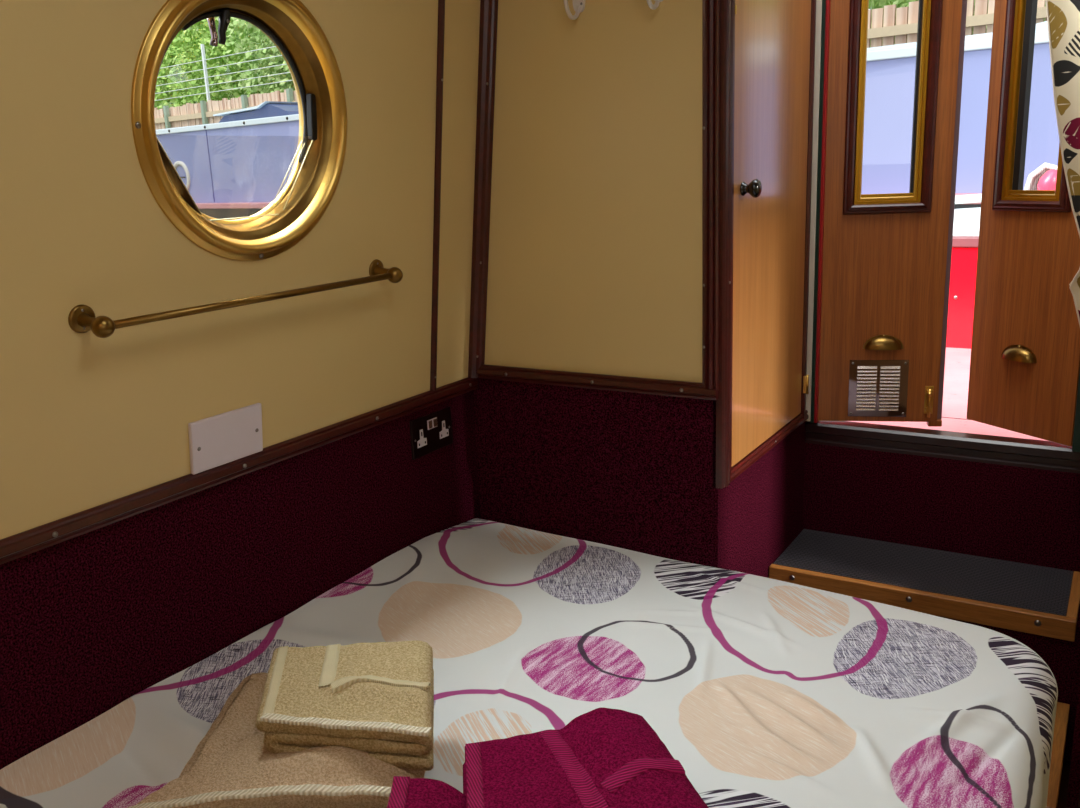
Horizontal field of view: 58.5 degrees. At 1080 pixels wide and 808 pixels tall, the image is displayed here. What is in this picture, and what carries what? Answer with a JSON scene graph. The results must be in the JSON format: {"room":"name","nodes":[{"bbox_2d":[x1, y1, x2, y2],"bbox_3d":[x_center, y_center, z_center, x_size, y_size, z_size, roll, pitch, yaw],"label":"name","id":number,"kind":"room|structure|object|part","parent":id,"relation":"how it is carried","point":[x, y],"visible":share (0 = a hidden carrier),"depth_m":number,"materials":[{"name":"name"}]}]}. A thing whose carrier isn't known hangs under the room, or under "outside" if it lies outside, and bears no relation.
{"room":"ship interior","nodes":[
{"label":"ship interior","id":0,"kind":"room"},
{"bbox_2d":[0,0,480,769],"bbox_3d":[-0.818,0.012,1.039,0.216,2.146,3.960,6,16,31],"label":"wall","id":1,"kind":"structure","parent":0,"point":[90,622],"depth_m":1.52,"materials":[{"name":"paint"}]},
{"bbox_2d":[188,403,262,474],"bbox_3d":[-0.515,0.055,1.589,0.017,0.086,0.147,6,16,31],"label":"plate","id":2,"kind":"object","parent":1,"relation":"attached to","point":[220,439],"visible":1,"depth_m":1.58,"materials":[{"name":"white plastic"}]},
{"bbox_2d":[68,259,402,337],"bbox_3d":[-0.446,-0.181,1.564,0.062,0.044,0.654,6,16,31],"label":"towel rail","id":3,"kind":"object","parent":1,"relation":"attached to","point":[82,318],"visible":1,"depth_m":1.44,"materials":[{"name":"gold metal"}]},
{"bbox_3d":[-0.432,-0.173,1.558,0.011,0.011,0.614,6,16,31],"label":"rod","id":4,"kind":"part","parent":3,"relation":"part of","materials":[{"name":"gold metal"}]},
{"bbox_2d":[131,0,346,260],"bbox_3d":[-0.476,-0.444,1.524,0.139,0.431,0.433,6,16,31],"label":"porthole window frame","id":5,"kind":"structure","parent":1,"relation":"in","point":[310,187],"depth_m":1.55,"materials":[{"name":"gold metal"}]},
{"bbox_3d":[-0.481,-0.576,1.470,0.017,0.054,0.020,13,20,29],"label":"catch lever","id":6,"kind":"part","parent":5,"relation":"part of","materials":[{"name":"black plastic"}]},
{"bbox_3d":[-0.500,-0.452,1.537,0.039,0.396,0.396,13,20,29],"label":"pane frame","id":7,"kind":"part","parent":5,"relation":"part of","materials":[{"name":"gold metal"}]},
{"bbox_2d":[0,377,478,564],"bbox_3d":[-0.972,0.308,0.877,0.018,0.031,3.200,6,16,31],"label":"trim","id":8,"kind":"structure","parent":1,"relation":"attached to","point":[13,547],"depth_m":1.56,"materials":[{"name":"brown wood"}]},
{"bbox_2d":[409,407,452,459],"bbox_3d":[-0.232,0.062,2.079,0.008,0.084,0.140,6,16,31],"label":"double socket","id":9,"kind":"object","parent":1,"relation":"attached to","point":[429,433],"visible":1,"depth_m":2.07,"materials":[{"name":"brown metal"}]},
{"bbox_2d":[417,429,426,447],"bbox_3d":[-0.251,0.072,2.046,0.002,0.037,0.031,6,16,31],"label":"outlet","id":10,"kind":"object","parent":9,"relation":"attached to","point":[421,433],"depth_m":2.05,"materials":[{"name":"white plastic"}]},
{"bbox_2d":[439,420,448,438],"bbox_3d":[-0.210,0.055,2.111,0.002,0.037,0.031,6,16,31],"label":"outlet","id":11,"kind":"object","parent":9,"relation":"attached to","point":[443,424],"depth_m":2.11,"materials":[{"name":"white plastic"}]},
{"bbox_2d":[430,0,444,390],"bbox_3d":[-0.194,-0.621,1.881,0.145,1.234,0.012,6,16,31],"label":"trim","id":12,"kind":"structure","parent":1,"relation":"attached to","point":[441,3],"depth_m":1.94,"materials":[{"name":"brown wood"}]},
{"bbox_2d":[473,0,715,566],"bbox_3d":[0.085,-0.222,2.021,0.597,2.020,0.029,6,16,31],"label":"wall","id":13,"kind":"structure","parent":0,"point":[595,259],"depth_m":1.97,"materials":[{"name":"beige paint"}]},
{"bbox_2d":[468,0,497,377],"bbox_3d":[-0.111,-0.653,1.998,0.161,1.235,0.026,6,16,31],"label":"trim","id":14,"kind":"structure","parent":13,"relation":"attached to","point":[486,60],"depth_m":2.05,"materials":[{"name":"brown wood"}]},
{"bbox_2d":[564,0,584,19],"bbox_3d":[0.058,-0.783,1.831,0.027,0.102,0.069,6,16,31],"label":"coat hook","id":15,"kind":"object","parent":13,"relation":"attached to","point":[578,5],"visible":1,"depth_m":1.85,"materials":[{"name":"white ceramic"}]},
{"bbox_3d":[0.075,-0.783,1.859,0.027,0.054,0.004,6,16,31],"label":"plate","id":16,"kind":"part","parent":15,"relation":"part of","materials":[{"name":"white ceramic"}]},
{"bbox_2d":[477,364,717,399],"bbox_3d":[0.094,-0.049,2.036,0.588,0.031,0.018,6,16,31],"label":"trim","id":17,"kind":"structure","parent":13,"relation":"attached to","point":[685,389],"depth_m":2.01,"materials":[{"name":"brown wood"}]},
{"bbox_2d":[646,0,662,9],"bbox_3d":[0.202,-0.768,1.745,0.027,0.102,0.069,6,16,31],"label":"coat hook","id":18,"kind":"object","parent":13,"relation":"attached to","point":[649,2],"visible":1,"depth_m":1.76,"materials":[{"name":"white ceramic"}]},
{"bbox_2d":[702,0,719,390],"bbox_3d":[0.310,-0.599,1.754,0.032,1.180,0.016,6,16,31],"label":"trim","id":19,"kind":"structure","parent":13,"relation":"attached to","point":[710,9],"depth_m":1.80,"materials":[{"name":"brown wood"}]},
{"bbox_2d":[802,421,1079,571],"bbox_3d":[1.065,-0.291,2.137,2.300,2.020,0.060,6,16,31],"label":"wall","id":20,"kind":"structure","parent":0,"point":[1031,516],"depth_m":2.31,"materials":[{"name":"fabric"}]},
{"bbox_2d":[805,0,821,420],"bbox_3d":[0.652,-0.574,2.284,0.014,1.268,0.022,6,16,31],"label":"trim","id":21,"kind":"structure","parent":20,"relation":"attached to","point":[818,2],"depth_m":2.29,"materials":[{"name":"beige paint"}]},
{"bbox_2d":[810,0,825,422],"bbox_3d":[0.672,-0.576,2.296,0.008,1.272,0.056,6,16,31],"label":"trim","id":22,"kind":"structure","parent":20,"relation":"attached to","point":[823,1],"depth_m":2.30,"materials":[{"name":"white paint"}]},
{"bbox_2d":[814,0,830,422],"bbox_3d":[0.672,-0.572,2.281,0.007,1.272,0.023,6,16,31],"label":"trim","id":23,"kind":"structure","parent":20,"relation":"attached to","point":[828,2],"depth_m":2.30,"materials":[{"name":"red paint"}]},
{"bbox_2d":[818,0,966,426],"bbox_3d":[0.821,-0.509,2.269,0.302,1.161,0.058,0,14,11],"label":"door","id":24,"kind":"structure","parent":20,"relation":"in","point":[886,273],"depth_m":2.30,"materials":[{"name":"brown wood"}]},
{"bbox_3d":[0.835,-0.038,2.383,0.139,0.144,0.002,0,14,11],"label":"vent plate","id":25,"kind":"part","parent":24,"relation":"part of","materials":[{"name":"metal"}]},
{"bbox_3d":[0.836,-0.149,2.344,0.095,0.034,0.022,0,14,11],"label":"cup handle","id":26,"kind":"part","parent":24,"relation":"part of","materials":[{"name":"gold metal"}]},
{"bbox_3d":[0.809,-0.730,2.221,0.148,0.528,0.030,0,14,11],"label":"gold frame","id":27,"kind":"part","parent":24,"relation":"part of","materials":[{"name":"gold metal"}]},
{"bbox_3d":[0.806,-0.728,2.207,0.198,0.574,0.015,0,14,11],"label":"moulding","id":28,"kind":"part","parent":24,"relation":"part of","materials":[{"name":"brown wood"}]},
{"bbox_2d":[805,421,1079,473],"bbox_3d":[0.989,0.099,2.285,0.710,0.054,0.050,6,16,31],"label":"trim","id":29,"kind":"structure","parent":20,"relation":"attached to","point":[1009,451],"depth_m":2.28,"materials":[{"name":"brown wood"}]},
{"bbox_2d":[966,0,1079,446],"bbox_3d":[1.097,-0.492,2.130,0.050,1.149,0.288,-8,15,-23],"label":"door","id":30,"kind":"structure","parent":20,"relation":"in","point":[1025,359],"depth_m":2.18,"materials":[{"name":"brown wood"}]},
{"bbox_3d":[1.097,-0.118,2.223,0.022,0.034,0.095,-8,15,-23],"label":"cup handle","id":31,"kind":"part","parent":30,"relation":"part of","materials":[{"name":"gold metal"}]},
{"bbox_3d":[1.076,-0.707,2.079,0.015,0.574,0.198,-8,15,-23],"label":"moulding","id":32,"kind":"part","parent":30,"relation":"part of","materials":[{"name":"brown wood"}]},
{"bbox_3d":[1.089,-0.708,2.085,0.030,0.528,0.148,-8,15,-23],"label":"gold frame","id":33,"kind":"part","parent":30,"relation":"part of","materials":[{"name":"gold metal"}]},
{"bbox_2d":[1045,0,1079,325],"bbox_3d":[1.129,-0.573,1.806,0.438,1.001,0.070,8,17,35],"label":"curtain","id":34,"kind":"object","parent":20,"relation":"hanging from","point":[1063,16],"visible":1,"depth_m":1.87,"materials":[{"name":"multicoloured fabric"}]},
{"bbox_2d":[1057,735,1079,807],"bbox_3d":[0.107,1.157,0.745,2.350,0.050,3.920,6,16,31],"label":"floor","id":35,"kind":"structure","parent":0,"point":[1063,791],"depth_m":1.99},
{"bbox_2d":[712,0,815,577],"bbox_3d":[0.396,-0.270,2.167,0.331,2.018,0.614,6,16,31],"label":"tall cabinet","id":36,"kind":"object","parent":35,"relation":"on","point":[767,47],"visible":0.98,"depth_m":2.05,"materials":[{"name":"brown wood"}]},
{"bbox_3d":[0.487,-0.569,2.031,0.006,1.381,0.611,6,16,31],"label":"frame","id":37,"kind":"part","parent":36,"relation":"part of","materials":[{"name":"brown wood"}]},
{"bbox_3d":[0.413,-0.420,1.881,0.038,0.036,0.036,6,16,31],"label":"knob","id":38,"kind":"part","parent":36,"relation":"part of","materials":[{"name":"black metal"}]},
{"bbox_3d":[0.486,-0.566,2.023,0.008,1.326,0.495,6,16,31],"label":"door","id":39,"kind":"part","parent":36,"relation":"part of","materials":[{"name":"brown wood"}]},
{"bbox_2d":[769,529,1079,761],"bbox_3d":[0.895,0.539,2.262,0.652,0.322,0.279,6,16,31],"label":"step","id":40,"kind":"structure","parent":35,"relation":"on","point":[1038,607],"depth_m":2.15,"materials":[{"name":"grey carpet"}]},
{"bbox_2d":[1046,702,1069,807],"bbox_3d":[0.737,0.716,2.010,0.612,0.153,0.409,6,16,31],"label":"step","id":41,"kind":"structure","parent":35,"relation":"on","point":[1062,709],"depth_m":1.85,"materials":[{"name":"wood"}]},
{"bbox_2d":[1066,678,1079,807],"bbox_3d":[1.152,0.467,2.017,0.020,0.600,0.412,6,16,31],"label":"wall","id":42,"kind":"structure","parent":0,"point":[1074,777],"depth_m":1.90,"materials":[{"name":"red carpet"}]},
{"bbox_2d":[1072,371,1079,451],"bbox_3d":[1.175,-0.520,1.990,0.032,1.275,0.065,6,16,31],"label":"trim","id":43,"kind":"structure","parent":42,"relation":"attached to","point":[1076,435],"depth_m":2.11,"materials":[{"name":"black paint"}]},
{"bbox_3d":[7.241,-4.682,23.502,70.000,0.450,35.100,6,16,31],"label":"ground","id":44,"kind":"structure","parent":0,"visible":0},
{"bbox_2d":[155,16,280,108],"bbox_3d":[-7.433,-8.508,25.233,6.992,7.883,7.202,5,15,27],"label":"leafy tree","id":45,"kind":"object","parent":44,"relation":"on","point":[203,31],"visible":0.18,"depth_m":23.62,"materials":[{"name":"green plant"}]},
{"bbox_2d":[188,17,294,96],"bbox_3d":[-4.222,-7.701,21.800,6.549,7.244,6.266,4,15,24],"label":"leafy tree","id":46,"kind":"object","parent":44,"relation":"on","point":[253,36],"visible":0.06,"depth_m":20.78,"materials":[{"name":"green plant"}]},
{"bbox_2d":[154,0,1045,109],"bbox_3d":[-2.813,-10.283,27.316,55.472,8.955,2.093,9,18,40],"label":"foliage","id":47,"kind":"object","parent":44,"relation":"on","point":[159,103],"visible":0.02,"depth_m":35.40,"materials":[{"name":"green plant"}]},
{"bbox_2d":[154,0,1046,129],"bbox_3d":[-0.392,-4.651,14.070,33.058,2.900,0.240,9,18,40],"label":"fence","id":48,"kind":"object","parent":44,"relation":"on","point":[905,29],"visible":0.12,"depth_m":17.29,"materials":[{"name":"wood"}]},
{"bbox_3d":[-7.767,-5.332,20.333,0.090,1.820,0.080,9,18,40],"label":"post","id":49,"kind":"part","parent":48,"relation":"part of","materials":[{"name":"green wood"}]},
{"bbox_3d":[-6.667,-5.149,19.406,0.090,1.820,0.080,9,18,40],"label":"post","id":50,"kind":"part","parent":48,"relation":"part of","materials":[{"name":"green wood"}]},
{"bbox_3d":[-6.662,-6.542,19.247,0.050,1.200,0.050,9,18,40],"label":"wire post","id":51,"kind":"part","parent":48,"relation":"part of","materials":[{"name":"grey metal"}]},
{"bbox_3d":[-5.567,-4.966,18.478,0.090,1.820,0.080,9,18,40],"label":"post","id":52,"kind":"part","parent":48,"relation":"part of","materials":[{"name":"wood"}]},
{"bbox_3d":[-4.468,-4.783,17.551,0.090,1.820,0.080,9,18,40],"label":"post","id":53,"kind":"part","parent":48,"relation":"part of","materials":[{"name":"green wood"}]},
{"bbox_2d":[156,21,1059,219],"bbox_3d":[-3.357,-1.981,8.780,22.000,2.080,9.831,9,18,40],"label":"narrowboat","id":54,"kind":"object","parent":44,"relation":"on","point":[235,166],"visible":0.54,"depth_m":7.35,"materials":[{"name":"blue metal"}]},
{"bbox_3d":[-3.956,-4.167,13.643,1.320,0.110,0.700,9,18,40],"label":"roof box lid","id":55,"kind":"part","parent":54,"relation":"part of","materials":[{"name":"metal"}]},
{"bbox_3d":[-1.548,-3.287,10.667,22.000,0.070,0.080,9,18,40],"label":"roof rail","id":56,"kind":"part","parent":54,"relation":"part of","materials":[{"name":"white metal"}]},
{"bbox_2d":[869,0,1045,45],"bbox_3d":[5.916,-6.037,13.448,5.815,7.192,5.465,-5,14,-10],"label":"leafy tree","id":57,"kind":"object","parent":44,"relation":"on","point":[881,3],"visible":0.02,"depth_m":12.97,"materials":[{"name":"green plant"}]},
{"bbox_3d":[-0.191,0.816,1.155,1.140,0.440,1.880,6,16,31],"label":"bed","id":58,"kind":"object","parent":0,"visible":0,"materials":[{"name":"wood"},{"name":"cotton"}]},
{"bbox_2d":[0,518,1057,807],"bbox_3d":[-0.122,0.686,1.180,1.217,0.355,2.013,6,16,31],"label":"sheet","id":59,"kind":"object","parent":58,"relation":"on","point":[766,692],"visible":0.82,"depth_m":1.51,"materials":[{"name":"fabric"}]},
{"bbox_2d":[128,672,424,807],"bbox_3d":[-0.307,0.454,1.279,0.354,0.100,0.404,0,14,8],"label":"bath towel","id":60,"kind":"object","parent":59,"relation":"on","point":[232,766],"visible":0.62,"depth_m":1.17,"materials":[{"name":"beige fabric"}]},
{"bbox_2d":[255,640,433,770],"bbox_3d":[-0.258,0.393,1.283,0.230,0.067,0.272,-4,14,-5],"label":"hand towel","id":61,"kind":"object","parent":60,"relation":"on","point":[377,698],"visible":0.98,"depth_m":1.24,"materials":[{"name":"beige fabric"}]},
{"bbox_2d":[387,776,465,807],"bbox_3d":[-0.017,0.513,1.012,0.335,0.104,0.250,-1,14,6],"label":"bath towel","id":62,"kind":"object","parent":59,"relation":"on","point":[406,792],"visible":0.99,"depth_m":1.11,"materials":[{"name":"fabric"}]},
{"bbox_2d":[463,708,707,807],"bbox_3d":[0.042,0.464,1.124,0.286,0.071,0.260,-5,14,-12],"label":"hand towel","id":63,"kind":"object","parent":62,"relation":"on","point":[603,757],"visible":1,"depth_m":1.15,"materials":[{"name":"fabric"}]},
{"label":"outside","id":64,"kind":"structure","parent":0,"visible":0},
{"bbox_2d":[953,194,981,235],"bbox_3d":[2.380,-0.878,4.425,2.080,0.162,1.742,6,16,31],"label":"foredeck","id":65,"kind":"object","parent":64,"point":[966,220],"visible":0.02,"depth_m":4.28,"materials":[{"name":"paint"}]},
{"bbox_3d":[2.381,-0.841,4.433,2.080,0.085,1.740,6,16,31],"label":"deck plate","id":66,"kind":"part","parent":65,"relation":"part of","materials":[{"name":"paint"}]},
{"bbox_2d":[1024,163,1057,189],"bbox_3d":[2.001,-0.836,3.814,0.139,0.232,0.144,-9,15,-26],"label":"headlamp","id":67,"kind":"object","parent":65,"relation":"on","point":[1044,177],"visible":0.34,"depth_m":3.78,"materials":[{"name":"pink plastic"}]},
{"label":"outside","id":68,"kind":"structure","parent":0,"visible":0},
{"bbox_2d":[850,236,1047,440],"bbox_3d":[1.475,-0.202,3.034,2.080,0.505,1.795,6,16,31],"label":"deck","id":69,"kind":"object","parent":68,"point":[964,248],"visible":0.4,"depth_m":3.78,"materials":[{"name":"red paint"}]},
{"bbox_3d":[1.920,-0.374,3.747,2.000,0.465,0.040,6,16,31],"label":"panel","id":70,"kind":"part","parent":69,"relation":"part of","materials":[{"name":"red paint"}]}
]}

